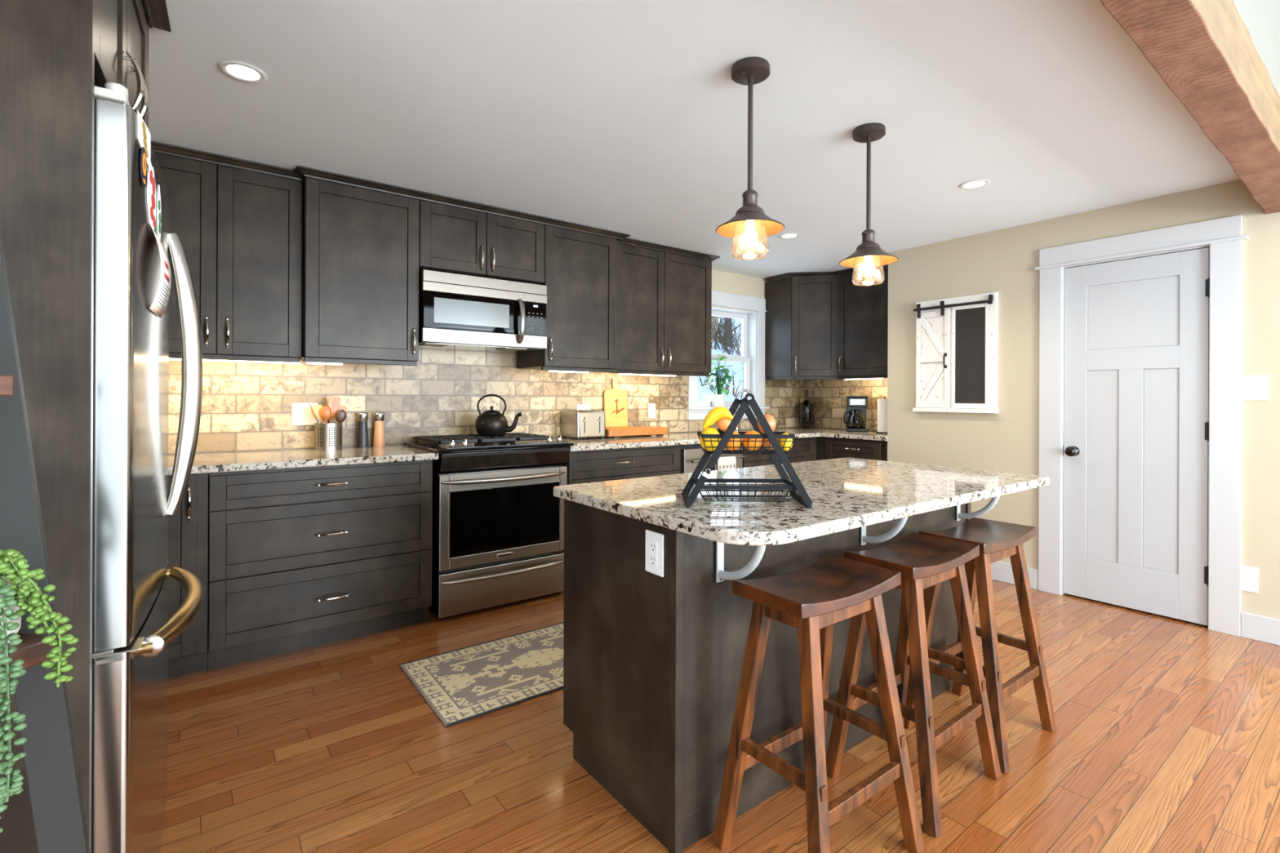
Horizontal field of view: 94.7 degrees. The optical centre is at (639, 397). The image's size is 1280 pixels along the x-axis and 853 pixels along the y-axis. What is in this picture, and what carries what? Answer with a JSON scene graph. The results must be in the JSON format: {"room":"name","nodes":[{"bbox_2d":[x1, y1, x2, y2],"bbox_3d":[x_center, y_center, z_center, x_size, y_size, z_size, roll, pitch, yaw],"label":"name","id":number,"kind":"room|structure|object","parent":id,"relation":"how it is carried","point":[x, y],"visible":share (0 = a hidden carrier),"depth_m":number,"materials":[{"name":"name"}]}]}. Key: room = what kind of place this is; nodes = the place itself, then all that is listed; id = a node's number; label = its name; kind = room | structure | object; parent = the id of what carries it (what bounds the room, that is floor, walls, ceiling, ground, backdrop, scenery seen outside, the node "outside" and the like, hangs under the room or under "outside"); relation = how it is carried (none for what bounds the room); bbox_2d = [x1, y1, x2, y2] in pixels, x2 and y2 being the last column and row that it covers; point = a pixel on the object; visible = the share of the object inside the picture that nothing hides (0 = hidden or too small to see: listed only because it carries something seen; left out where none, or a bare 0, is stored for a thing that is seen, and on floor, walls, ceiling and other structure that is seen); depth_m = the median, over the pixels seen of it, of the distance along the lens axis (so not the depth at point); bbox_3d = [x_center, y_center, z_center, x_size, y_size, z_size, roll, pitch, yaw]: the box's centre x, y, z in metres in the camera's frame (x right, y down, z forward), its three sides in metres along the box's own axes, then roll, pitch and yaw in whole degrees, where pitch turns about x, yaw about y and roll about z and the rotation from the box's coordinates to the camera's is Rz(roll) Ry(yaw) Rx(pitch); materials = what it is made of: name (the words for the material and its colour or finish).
{"room":"kitchen","nodes":[
{"label":"kitchen","id":0,"kind":"room"},
{"bbox_2d":[198,269,791,453],"bbox_3d":[-0.280,0.037,4.537,7.000,2.305,0.160,0,0,-37],"label":"wall","id":1,"kind":"structure","parent":0,"point":[722,282],"depth_m":5.30,"materials":[{"name":"beige paint"}]},
{"bbox_2d":[154,152,302,362],"bbox_3d":[-2.058,-0.632,2.863,0.700,0.907,0.376,0,0,-37],"label":"upper cabinet","id":2,"kind":"object","parent":1,"relation":"attached to","point":[239,232],"visible":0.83,"depth_m":2.80,"materials":[{"name":"brown wood"}]},
{"bbox_2d":[168,358,300,364],"bbox_3d":[-2.119,-0.183,2.719,0.975,0.024,0.022,0,0,-37],"label":"light strip","id":3,"kind":"object","parent":2,"relation":"attached to","point":[175,359],"visible":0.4,"depth_m":2.86,"materials":[{"name":"white plastic"}]},
{"bbox_2d":[301,177,419,365],"bbox_3d":[-1.536,-0.626,3.209,0.546,0.915,0.450,0,0,-37],"label":"upper cabinet","id":4,"kind":"object","parent":1,"relation":"attached to","point":[360,246],"depth_m":3.05,"materials":[{"name":"brown wood"}]},
{"bbox_2d":[151,141,719,261],"bbox_3d":[-0.882,-1.097,3.683,3.563,0.032,0.436,0,0,-37],"label":"crown molding","id":5,"kind":"structure","parent":4,"relation":"attached to","point":[302,171],"depth_m":3.13,"materials":[{"name":"brown wood"}]},
{"bbox_2d":[418,200,544,284],"bbox_3d":[-1.011,-0.900,3.603,0.762,0.363,0.450,0,0,-37],"label":"upper cabinet","id":6,"kind":"object","parent":1,"relation":"attached to","point":[452,239],"visible":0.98,"depth_m":3.43,"materials":[{"name":"brown wood"}]},
{"bbox_2d":[418,269,546,352],"bbox_3d":[-0.991,-0.494,3.568,0.749,0.398,0.509,0,0,-37],"label":"microwave","id":7,"kind":"object","parent":6,"relation":"attached to","point":[457,312],"visible":1,"depth_m":3.39,"materials":[{"name":"silver metal"}]},
{"bbox_2d":[168,347,804,454],"bbox_3d":[-0.693,-0.042,4.120,5.839,0.659,0.010,0,0,-37],"label":"tile backsplash","id":8,"kind":"structure","parent":1,"relation":"attached to","point":[246,406],"depth_m":3.62,"materials":[{"name":"tile"}]},
{"bbox_2d":[291,403,317,426],"bbox_3d":[-1.843,0.092,3.245,0.127,0.124,0.009,0,0,-37],"label":"outlet","id":9,"kind":"object","parent":8,"relation":"attached to","point":[301,413],"visible":0.88,"depth_m":3.24,"materials":[{"name":"beige plastic"}]},
{"bbox_2d":[648,403,655,418],"bbox_3d":[0.096,0.106,4.701,0.072,0.118,0.008,0,0,-37],"label":"outlet","id":10,"kind":"object","parent":8,"relation":"attached to","point":[651,406],"visible":1,"depth_m":4.70,"materials":[{"name":"beige plastic"}]},
{"bbox_2d":[516,225,619,373],"bbox_3d":[-0.472,-0.622,4.008,0.583,0.914,0.450,0,0,-37],"label":"upper cabinet","id":11,"kind":"object","parent":1,"relation":"attached to","point":[582,269],"depth_m":3.85,"materials":[{"name":"brown wood"}]},
{"bbox_2d":[617,243,711,376],"bbox_3d":[0.109,-0.619,4.490,0.922,0.914,0.376,0,0,-37],"label":"upper cabinet","id":12,"kind":"object","parent":1,"relation":"attached to","point":[665,298],"depth_m":4.35,"materials":[{"name":"brown wood"}]},
{"bbox_2d":[685,290,769,420],"bbox_3d":[0.746,-0.366,5.274,1.000,1.110,0.210,0,0,-37],"label":"window","id":13,"kind":"structure","parent":1,"relation":"in","point":[753,323],"depth_m":5.44,"materials":[{"name":"white paint"}]},
{"bbox_2d":[703,355,743,406],"bbox_3d":[0.739,-0.139,5.145,0.374,0.442,0.315,0,0,-3],"label":"potted plant","id":14,"kind":"object","parent":13,"relation":"on","point":[717,400],"visible":0.96,"depth_m":5.15,"materials":[{"name":"green plant"}]},
{"bbox_2d":[764,275,844,379],"bbox_3d":[1.580,-0.617,5.441,0.620,0.907,0.599,0,0,-37],"label":"upper cabinet","id":15,"kind":"object","parent":1,"relation":"attached to","point":[802,313],"visible":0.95,"depth_m":5.24,"materials":[{"name":"brown wood"}]},
{"bbox_2d":[764,264,888,281],"bbox_3d":[1.677,-1.087,5.113,1.236,0.032,0.242,0,0,37],"label":"crown molding","id":16,"kind":"structure","parent":15,"relation":"attached to","point":[855,269],"depth_m":5.21,"materials":[{"name":"brown wood"}]},
{"bbox_2d":[141,0,1240,279],"bbox_3d":[0.222,-1.163,2.825,6.140,0.100,3.376,0,0,-37],"label":"ceiling","id":17,"kind":"structure","parent":0,"point":[627,117],"depth_m":2.28,"materials":[{"name":"white paint"}]},
{"bbox_2d":[218,60,267,83],"bbox_3d":[-1.361,-1.117,2.026,0.140,0.005,0.140,0,0,-37],"label":"recessed light","id":18,"kind":"object","parent":17,"relation":"in","point":[243,72],"visible":1,"depth_m":2.02,"materials":[{"name":"white plastic"}]},
{"bbox_2d":[715,56,784,257],"bbox_3d":[0.371,-0.793,1.987,0.229,0.639,0.229,0,0,-37],"label":"pendant light","id":19,"kind":"object","parent":17,"relation":"hanging from","point":[749,223],"visible":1,"depth_m":1.98,"materials":[{"name":"brown metal"}]},
{"bbox_2d":[731,221,768,257],"bbox_3d":[0.370,-0.540,1.987,0.125,0.133,0.125,0,0,-37],"label":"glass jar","id":20,"kind":"object","parent":19,"relation":"on","point":[749,229],"depth_m":1.98,"materials":[{"name":"glass"}]},
{"bbox_2d":[839,122,897,284],"bbox_3d":[0.947,-0.791,2.444,0.229,0.639,0.229,0,0,-37],"label":"pendant light","id":21,"kind":"object","parent":17,"relation":"hanging from","point":[868,255],"visible":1,"depth_m":2.44,"materials":[{"name":"brown"}]},
{"bbox_2d":[852,257,884,284],"bbox_3d":[0.946,-0.538,2.444,0.125,0.133,0.125,0,0,-37],"label":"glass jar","id":22,"kind":"object","parent":21,"relation":"on","point":[867,264],"depth_m":2.44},
{"bbox_2d":[960,179,991,189],"bbox_3d":[1.736,-1.105,3.057,0.140,0.005,0.140,0,0,-37],"label":"recessed light","id":23,"kind":"object","parent":17,"relation":"in","point":[976,184],"visible":1,"depth_m":3.05,"materials":[{"name":"beige"}]},
{"bbox_2d":[160,579,1279,852],"bbox_3d":[0.289,1.222,2.107,9.400,0.060,4.416,0,0,-37],"label":"floor","id":24,"kind":"structure","parent":0,"point":[1166,738],"depth_m":1.94,"materials":[{"name":"brown wood"}]},
{"bbox_2d":[0,226,89,852],"bbox_3d":[-0.926,0.377,0.604,0.200,1.625,0.669,0,0,12],"label":"ladder shelf","id":25,"kind":"object","parent":24,"relation":"on","point":[51,762],"visible":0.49,"depth_m":0.83,"materials":[{"name":"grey wood"}]},
{"bbox_2d":[0,576,21,645],"bbox_3d":[-0.853,0.281,0.761,0.080,0.080,0.080,0,0,-37],"label":"pot","id":26,"kind":"object","parent":25,"relation":"on","point":[14,584],"depth_m":0.75,"materials":[{"name":"white ceramic"}]},
{"bbox_2d":[0,548,78,833],"bbox_3d":[-0.820,0.359,0.743,0.154,0.338,0.100,0,0,13],"label":"succulent","id":27,"kind":"object","parent":25,"relation":"on","point":[17,586],"visible":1,"depth_m":0.74,"materials":[{"name":"green plant"}]},
{"bbox_2d":[0,0,94,852],"bbox_3d":[-1.314,0.036,0.832,0.802,2.300,0.020,0,0,-34],"label":"end panel","id":28,"kind":"object","parent":24,"relation":"on","point":[47,46],"visible":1,"depth_m":1.02,"materials":[{"name":"brown wood"}]},
{"bbox_2d":[94,0,149,127],"bbox_3d":[-1.512,-0.856,1.177,0.817,0.452,0.774,0,0,-34],"label":"upper cabinet","id":29,"kind":"object","parent":28,"relation":"attached to","point":[121,26],"visible":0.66,"depth_m":1.36,"materials":[{"name":"brown wood"}]},
{"bbox_2d":[142,0,170,31],"bbox_3d":[-1.411,-1.099,1.287,0.547,0.032,0.843,0,0,-34],"label":"crown molding","id":30,"kind":"structure","parent":29,"relation":"attached to","point":[157,13],"depth_m":1.69,"materials":[{"name":"brown wood"}]},
{"bbox_2d":[91,81,204,852],"bbox_3d":[-1.433,0.289,1.226,0.850,1.752,0.762,0,0,-34],"label":"refrigerator","id":31,"kind":"object","parent":24,"relation":"on","point":[132,503],"visible":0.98,"depth_m":1.12,"materials":[{"name":"metal"}]},
{"bbox_2d":[140,146,146,187],"bbox_3d":[-1.002,-0.465,1.192,0.002,0.080,0.068,0,0,-32],"label":"round magnet","id":32,"kind":"object","parent":31,"relation":"attached to","point":[143,155],"visible":1,"depth_m":1.19},
{"bbox_2d":[137,111,151,168],"bbox_3d":[-1.012,-0.525,1.206,0.002,0.080,0.142,0,0,-32],"label":"photo card","id":33,"kind":"object","parent":31,"relation":"attached to","point":[144,135],"visible":1,"depth_m":1.20,"materials":[{"name":"white paper"}]},
{"bbox_2d":[142,121,148,157],"bbox_3d":[-1.012,-0.527,1.207,0.001,0.057,0.066,0,0,-32],"label":"print","id":34,"kind":"object","parent":33,"relation":"attached to","point":[144,129],"depth_m":1.21,"materials":[{"name":"paper"}]},
{"bbox_2d":[146,162,155,231],"bbox_3d":[-1.063,-0.436,1.285,0.002,0.143,0.129,0,0,-33],"label":"paper decoration","id":35,"kind":"object","parent":31,"relation":"attached to","point":[151,187],"visible":0.99,"depth_m":1.28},
{"bbox_2d":[150,170,155,227],"bbox_3d":[-1.065,-0.433,1.289,0.003,0.113,0.080,0,0,-34],"label":"print","id":36,"kind":"object","parent":35,"relation":"attached to","point":[153,180],"depth_m":1.29},
{"bbox_2d":[156,184,161,240],"bbox_3d":[-1.131,-0.430,1.388,0.002,0.138,0.078,0,0,-34],"label":"paper decoration","id":37,"kind":"object","parent":31,"relation":"attached to","point":[158,204],"visible":0.91,"depth_m":1.38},
{"bbox_2d":[149,223,171,318],"bbox_3d":[-1.079,-0.278,1.331,0.022,0.180,0.180,0,0,-33],"label":"brochure","id":38,"kind":"object","parent":31,"relation":"attached to","point":[158,306],"visible":1,"depth_m":1.31,"materials":[{"name":"grey paper"}]},
{"bbox_2d":[167,473,208,679],"bbox_3d":[-2.098,0.751,2.655,0.243,0.864,0.646,0,0,-37],"label":"base cabinet","id":39,"kind":"object","parent":24,"relation":"on","point":[188,530],"visible":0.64,"depth_m":2.47,"materials":[{"name":"brown wood"}]},
{"bbox_2d":[207,459,432,670],"bbox_3d":[-1.622,0.752,3.012,0.944,0.864,0.647,0,0,-37],"label":"base cabinet","id":40,"kind":"object","parent":24,"relation":"on","point":[300,558],"visible":0.99,"depth_m":2.75,"materials":[{"name":"brown wood"}]},
{"bbox_2d":[168,444,438,475],"bbox_3d":[-2.027,0.300,2.713,1.988,0.034,0.637,0,0,-37],"label":"countertop","id":41,"kind":"structure","parent":40,"relation":"on","point":[207,463],"depth_m":2.83,"materials":[{"name":"stone"}]},
{"bbox_2d":[315,422,342,451],"bbox_3d":[-1.690,0.211,3.202,0.132,0.147,0.132,0,0,-37],"label":"utensil holder","id":42,"kind":"object","parent":41,"relation":"on","point":[328,437],"visible":0.94,"depth_m":3.15,"materials":[{"name":"metal"}]},
{"bbox_2d":[311,404,323,423],"bbox_3d":[-1.726,0.158,3.191,0.097,0.242,0.012,0,0,-33],"label":"wooden spatula","id":43,"kind":"object","parent":42,"relation":"in","point":[317,409],"visible":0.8,"depth_m":3.18,"materials":[{"name":"brown wood"}]},
{"bbox_2d":[320,405,331,423],"bbox_3d":[-1.688,0.161,3.176,0.052,0.234,0.016,-1,1,-37],"label":"wooden spoon","id":44,"kind":"object","parent":42,"relation":"in","point":[326,411],"visible":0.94,"depth_m":3.17,"materials":[{"name":"brown wood"}]},
{"bbox_2d":[328,396,340,423],"bbox_3d":[-1.681,0.137,3.240,0.022,0.283,0.064,0,0,39],"label":"wooden spatula","id":45,"kind":"object","parent":42,"relation":"in","point":[334,402],"visible":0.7,"depth_m":3.23,"materials":[{"name":"brown wood"}]},
{"bbox_2d":[356,412,368,447],"bbox_3d":[-1.587,0.185,3.379,0.064,0.199,0.064,0,0,-37],"label":"grinder","id":46,"kind":"object","parent":41,"relation":"on","point":[362,441],"visible":1,"depth_m":3.36,"materials":[{"name":"metal"}]},
{"bbox_2d":[373,412,385,447],"bbox_3d":[-1.517,0.185,3.432,0.064,0.199,0.064,0,0,-37],"label":"grinder","id":47,"kind":"object","parent":41,"relation":"on","point":[379,441],"visible":1,"depth_m":3.41,"materials":[{"name":"wood"}]},
{"bbox_2d":[400,622,564,727],"bbox_3d":[-0.307,1.185,2.792,1.432,0.008,0.610,0,0,-37],"label":"runner rug","id":48,"kind":"object","parent":24,"relation":"on","point":[462,685],"visible":0.52,"depth_m":2.52,"materials":[{"name":"beige fabric"}]},
{"bbox_2d":[404,432,573,618],"bbox_3d":[-0.904,0.697,3.527,0.806,0.941,0.664,0,0,-37],"label":"gas range","id":49,"kind":"object","parent":24,"relation":"on","point":[498,533],"visible":0.95,"depth_m":3.28,"materials":[{"name":"silver metal"}]},
{"bbox_2d":[404,441,573,453],"bbox_3d":[-0.906,0.278,3.531,0.806,0.014,0.634,0,0,-37],"label":"cooktop","id":50,"kind":"object","parent":49,"relation":"in","point":[472,446],"depth_m":3.28,"materials":[{"name":"black glass"}]},
{"bbox_2d":[475,394,522,436],"bbox_3d":[-0.870,0.107,3.635,0.285,0.256,0.198,0,0,0],"label":"kettle","id":51,"kind":"object","parent":49,"relation":"on","point":[491,423],"visible":1,"depth_m":3.58,"materials":[{"name":"metal"}]},
{"bbox_2d":[562,444,679,591],"bbox_3d":[-0.249,0.758,4.043,0.890,0.864,0.647,0,0,-37],"label":"base cabinet","id":52,"kind":"object","parent":24,"relation":"on","point":[609,464],"visible":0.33,"depth_m":3.78,"materials":[{"name":"brown wood"}]},
{"bbox_2d":[678,444,745,473],"bbox_3d":[0.363,0.761,4.491,0.622,0.862,0.664,0,0,-37],"label":"dishwasher","id":53,"kind":"object","parent":24,"relation":"on","point":[691,455],"visible":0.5,"depth_m":4.15,"materials":[{"name":"metal"}]},
{"bbox_2d":[715,456,736,470],"bbox_3d":[0.621,0.601,4.282,0.185,0.345,0.040,0,0,-37],"label":"dish towel","id":54,"kind":"object","parent":53,"relation":"hanging from","point":[726,462],"visible":0.19,"depth_m":4.26,"materials":[{"name":"fabric"}]},
{"bbox_2d":[563,499,971,852],"bbox_3d":[0.555,0.764,2.276,1.646,0.858,0.650,0,0,-37],"label":"kitchen island","id":55,"kind":"object","parent":24,"relation":"on","point":[653,664],"visible":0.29,"depth_m":1.71,"materials":[{"name":"brown wood"}]},
{"bbox_2d":[644,529,664,577],"bbox_3d":[0.038,0.421,1.598,0.008,0.114,0.078,0,0,-37],"label":"outlet","id":56,"kind":"object","parent":55,"relation":"attached to","point":[654,540],"visible":1,"depth_m":1.59,"materials":[{"name":"white plastic"}]},
{"bbox_2d":[649,539,657,567],"bbox_3d":[0.036,0.421,1.597,0.002,0.068,0.033,0,0,-37],"label":"receptacle","id":57,"kind":"object","parent":56,"relation":"attached to","point":[653,543],"depth_m":1.59,"materials":[{"name":"white plastic"}]},
{"bbox_2d":[715,542,765,582],"bbox_3d":[0.281,0.420,1.538,0.026,0.172,0.210,0,0,-37],"label":"support bracket","id":58,"kind":"object","parent":55,"relation":"attached to","point":[721,575],"visible":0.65,"depth_m":1.57,"materials":[{"name":"metal"}]},
{"bbox_2d":[553,457,1049,546],"bbox_3d":[0.650,0.319,2.145,1.707,0.032,0.904,0,0,-37],"label":"island countertop","id":59,"kind":"structure","parent":55,"relation":"on","point":[845,494],"depth_m":1.82,"materials":[{"name":"stone"}]},
{"bbox_2d":[681,393,812,508],"bbox_3d":[0.298,0.144,1.685,0.347,0.313,0.163,0,0,0],"label":"fruit basket stand","id":60,"kind":"object","parent":59,"relation":"on","point":[802,496],"visible":0.91,"depth_m":1.62,"materials":[{"name":"grey metal"}]},
{"bbox_2d":[699,426,720,451],"bbox_3d":[0.197,0.115,1.661,0.060,0.071,0.063,0,0,0],"label":"lemon","id":61,"kind":"object","parent":60,"relation":"in","point":[709,430],"visible":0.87,"depth_m":1.64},
{"bbox_2d":[702,406,733,428],"bbox_3d":[0.223,0.058,1.673,0.091,0.064,0.035,0,0,0],"label":"banana","id":62,"kind":"object","parent":61,"relation":"on","point":[716,414],"visible":0.93,"depth_m":1.66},
{"bbox_2d":[723,431,742,450],"bbox_3d":[0.258,0.118,1.661,0.057,0.061,0.057,0,0,0],"label":"orange","id":63,"kind":"object","parent":60,"relation":"in","point":[729,443],"visible":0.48,"depth_m":1.64,"materials":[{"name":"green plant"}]},
{"bbox_2d":[715,415,738,431],"bbox_3d":[0.251,0.071,1.696,0.064,0.054,0.056,0,0,0],"label":"peach","id":64,"kind":"object","parent":63,"relation":"on","point":[722,424],"visible":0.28,"depth_m":1.68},
{"bbox_2d":[693,478,796,502],"bbox_3d":[0.297,0.265,1.686,0.299,0.048,0.270,0,0,-37],"label":"basket","id":65,"kind":"object","parent":60,"relation":"on","point":[700,484],"depth_m":1.64,"materials":[{"name":"black metal"}]},
{"bbox_2d":[697,431,795,454],"bbox_3d":[0.298,0.129,1.686,0.283,0.056,0.258,0,0,-37],"label":"basket","id":66,"kind":"object","parent":60,"relation":"on","point":[772,437],"depth_m":1.62,"materials":[{"name":"black metal"}]},
{"bbox_2d":[742,429,762,450],"bbox_3d":[0.316,0.119,1.661,0.057,0.060,0.057,0,0,0],"label":"orange","id":67,"kind":"object","parent":60,"relation":"in","point":[751,444],"visible":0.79,"depth_m":1.64,"materials":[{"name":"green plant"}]},
{"bbox_2d":[763,438,777,449],"bbox_3d":[0.368,0.124,1.661,0.045,0.047,0.045,0,0,0],"label":"onion","id":68,"kind":"object","parent":60,"relation":"in","point":[766,444],"visible":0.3,"depth_m":1.65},
{"bbox_2d":[757,412,776,433],"bbox_3d":[0.360,0.073,1.677,0.052,0.061,0.052,0,0,0],"label":"onion","id":69,"kind":"object","parent":68,"relation":"on","point":[771,420],"visible":0.59,"depth_m":1.66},
{"bbox_2d":[778,431,792,450],"bbox_3d":[0.411,0.123,1.666,0.039,0.055,0.043,0,0,0],"label":"lemon","id":70,"kind":"object","parent":60,"relation":"in","point":[787,444],"visible":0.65,"depth_m":1.65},
{"bbox_2d":[860,516,907,545],"bbox_3d":[0.831,0.423,1.952,0.026,0.172,0.210,0,0,-37],"label":"support bracket","id":71,"kind":"object","parent":55,"relation":"attached to","point":[901,522],"visible":0.56,"depth_m":1.97,"materials":[{"name":"metal"}]},
{"bbox_2d":[956,496,999,520],"bbox_3d":[1.382,0.425,2.365,0.026,0.172,0.210,0,0,-37],"label":"support bracket","id":72,"kind":"object","parent":55,"relation":"attached to","point":[993,501],"visible":0.55,"depth_m":2.38,"materials":[{"name":"metal"}]},
{"bbox_2d":[741,436,816,467],"bbox_3d":[0.977,0.763,4.964,0.920,0.864,0.646,0,0,-37],"label":"base cabinet","id":73,"kind":"object","parent":24,"relation":"on","point":[802,449],"visible":0.19,"depth_m":4.83,"materials":[{"name":"brown wood"}]},
{"bbox_2d":[712,555,924,852],"bbox_3d":[0.473,0.835,1.567,0.432,0.723,0.355,0,0,-37],"label":"bar stool","id":74,"kind":"object","parent":24,"relation":"on","point":[827,592],"visible":1,"depth_m":1.54,"materials":[{"name":"brown wood"}]},
{"bbox_2d":[823,436,887,461],"bbox_3d":[1.941,0.767,4.918,0.641,0.864,0.598,0,0,-37],"label":"base cabinet","id":75,"kind":"object","parent":24,"relation":"on","point":[833,447],"visible":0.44,"depth_m":4.74,"materials":[{"name":"brown wood"}]},
{"bbox_2d":[552,427,888,451],"bbox_3d":[0.793,0.311,4.452,3.042,0.034,1.243,0,0,-37],"label":"countertop","id":76,"kind":"structure","parent":75,"relation":"on","point":[680,438],"depth_m":4.19,"materials":[{"name":"stone"}]},
{"bbox_2d":[561,410,605,439],"bbox_3d":[-0.394,0.191,4.161,0.236,0.198,0.248,0,0,-37],"label":"toaster","id":77,"kind":"object","parent":76,"relation":"on","point":[579,424],"visible":1,"depth_m":4.08,"materials":[{"name":"metal"}]},
{"bbox_2d":[604,426,667,438],"bbox_3d":[-0.067,0.258,4.415,0.552,0.066,0.225,0,0,-37],"label":"serving board","id":78,"kind":"object","parent":76,"relation":"on","point":[615,432],"visible":0.8,"depth_m":4.33,"materials":[{"name":"brown wood"}]},
{"bbox_2d":[603,378,627,427],"bbox_3d":[-0.186,0.041,4.470,0.206,0.366,0.041,0,0,-37],"label":"cutting board","id":79,"kind":"object","parent":78,"relation":"on","point":[615,400],"visible":0.98,"depth_m":4.46,"materials":[{"name":"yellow wood"}]},
{"bbox_2d":[798,390,814,428],"bbox_3d":[1.607,0.111,5.696,0.147,0.368,0.147,0,0,-37],"label":"decorative bottle","id":80,"kind":"object","parent":76,"relation":"on","point":[806,411],"visible":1,"depth_m":5.64,"materials":[{"name":"black glass"}]},
{"bbox_2d":[843,395,868,431],"bbox_3d":[1.901,0.143,5.216,0.201,0.312,0.200,0,0,15],"label":"coffee maker","id":81,"kind":"object","parent":76,"relation":"on","point":[855,414],"visible":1,"depth_m":5.14,"materials":[{"name":"black plastic"}]},
{"bbox_2d":[875,395,887,433],"bbox_3d":[2.055,0.144,4.957,0.140,0.310,0.140,0,0,-37],"label":"paper towel roll","id":82,"kind":"object","parent":76,"relation":"on","point":[882,403],"visible":0.71,"depth_m":4.92,"materials":[{"name":"white paper"}]},
{"bbox_2d":[826,532,1001,837],"bbox_3d":[0.862,0.836,1.865,0.432,0.723,0.355,0,0,-38],"label":"bar stool","id":83,"kind":"object","parent":24,"relation":"on","point":[923,562],"visible":0.88,"depth_m":1.84,"materials":[{"name":"brown wood"}]},
{"bbox_2d":[903,517,1056,773],"bbox_3d":[1.224,0.838,2.139,0.432,0.723,0.355,0,0,-37],"label":"bar stool","id":84,"kind":"object","parent":24,"relation":"on","point":[997,540],"visible":0.8,"depth_m":2.11,"materials":[{"name":"brown wood"}]},
{"bbox_2d":[815,427,834,460],"bbox_3d":[2.097,0.047,5.367,0.120,2.305,1.366,0,0,-37],"label":"wall","id":85,"kind":"structure","parent":0,"point":[820,440],"depth_m":5.73,"materials":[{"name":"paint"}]},
{"bbox_2d":[804,377,887,431],"bbox_3d":[2.012,0.049,5.372,0.010,0.499,1.235,0,0,-37],"label":"tile backsplash","id":86,"kind":"structure","parent":85,"relation":"attached to","point":[828,396],"depth_m":5.55,"materials":[{"name":"tile"}]},
{"bbox_2d":[837,266,888,380],"bbox_3d":[2.048,-0.612,5.026,0.369,0.914,0.643,0,0,-37],"label":"upper cabinet","id":87,"kind":"object","parent":85,"relation":"attached to","point":[863,307],"depth_m":5.00,"materials":[{"name":"brown wood"}]},
{"bbox_2d":[887,179,1279,619],"bbox_3d":[3.191,-0.246,3.374,0.726,2.900,3.366,0,0,-37],"label":"wall","id":88,"kind":"structure","parent":0,"point":[1003,261],"depth_m":3.73,"materials":[{"name":"beige paint"}]},
{"bbox_2d":[912,291,998,413],"bbox_3d":[2.164,-0.296,4.081,0.067,0.798,0.558,0,0,-37],"label":"wall cabinet","id":89,"kind":"object","parent":88,"relation":"attached to","point":[957,338],"visible":1,"depth_m":4.06,"materials":[{"name":"white paint"}]},
{"bbox_2d":[990,561,1038,590],"bbox_3d":[2.185,1.137,4.090,0.015,0.125,1.019,0,0,-37],"label":"baseboard","id":90,"kind":"structure","parent":88,"relation":"attached to","point":[1000,571],"depth_m":3.82,"materials":[{"name":"white paint"}]},
{"bbox_2d":[1062,247,1209,625],"bbox_3d":[2.758,0.203,3.326,0.099,1.974,0.661,0,0,-37],"label":"door","id":91,"kind":"structure","parent":88,"relation":"in","point":[1136,382],"depth_m":3.30,"materials":[{"name":"white paint"}]},
{"bbox_2d":[1034,214,1248,636],"bbox_3d":[2.794,0.141,3.351,0.134,2.122,0.934,0,0,-37],"label":"trim","id":92,"kind":"structure","parent":88,"relation":"attached to","point":[1224,237],"depth_m":3.05,"materials":[{"name":"white paint"}]},
{"bbox_2d":[1240,565,1258,593],"bbox_3d":[3.039,0.908,2.961,0.006,0.125,0.090,0,0,-37],"label":"wall plate","id":93,"kind":"object","parent":88,"relation":"attached to","point":[1249,575],"visible":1,"depth_m":2.95,"materials":[{"name":"white plastic"}]},
{"bbox_2d":[1241,375,1268,399],"bbox_3d":[3.048,-0.049,2.951,0.009,0.124,0.132,0,0,-37],"label":"light switch","id":94,"kind":"object","parent":88,"relation":"attached to","point":[1253,387],"visible":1,"depth_m":2.93,"materials":[{"name":"white plastic"}]},
{"bbox_2d":[1240,611,1279,645],"bbox_3d":[3.463,1.142,2.388,0.015,0.125,1.456,0,0,-37],"label":"baseboard","id":95,"kind":"structure","parent":88,"relation":"attached to","point":[1255,627],"depth_m":2.91,"materials":[{"name":"white paint"}]},
{"bbox_2d":[1232,0,1279,96],"bbox_3d":[0.971,-1.390,1.212,9.400,0.630,0.100,0,0,-37],"label":"wall header","id":96,"kind":"structure","parent":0,"point":[1261,18],"depth_m":2.08,"materials":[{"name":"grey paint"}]},
{"bbox_2d":[1100,0,1279,213],"bbox_3d":[0.250,-1.016,0.683,7.213,0.204,0.152,0,0,-37],"label":"ceiling beam","id":97,"kind":"structure","parent":96,"relation":"attached to","point":[1204,51],"depth_m":1.73,"materials":[{"name":"wood"}]},
{"label":"outside","id":98,"kind":"structure","parent":0,"visible":0},
{"bbox_2d":[697,340,742,400],"bbox_3d":[0.423,-0.637,17.760,34.000,5.039,20.000,0,0,-37],"label":"snowy ground","id":99,"kind":"structure","parent":98,"point":[704,393],"depth_m":11.42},
{"bbox_2d":[698,370,742,398],"bbox_3d":[1.695,-0.250,10.699,1.310,0.737,0.936,0,0,-4],"label":"brushwood","id":100,"kind":"object","parent":99,"relation":"on","point":[705,381],"visible":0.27,"depth_m":10.65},
{"bbox_2d":[711,315,742,363],"bbox_3d":[1.350,-1.467,12.790,3.218,1.582,1.519,0,0,-37],"label":"brushwood","id":101,"kind":"object","parent":99,"relation":"on","point":[722,338],"visible":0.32,"depth_m":12.93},
{"bbox_2d":[718,317,741,348],"bbox_3d":[2.538,-3.480,17.167,1.616,4.507,1.844,0,0,10],"label":"bare tree","id":102,"kind":"object","parent":99,"relation":"on","point":[728,318],"visible":0.04,"depth_m":17.09,"materials":[{"name":"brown plant"}]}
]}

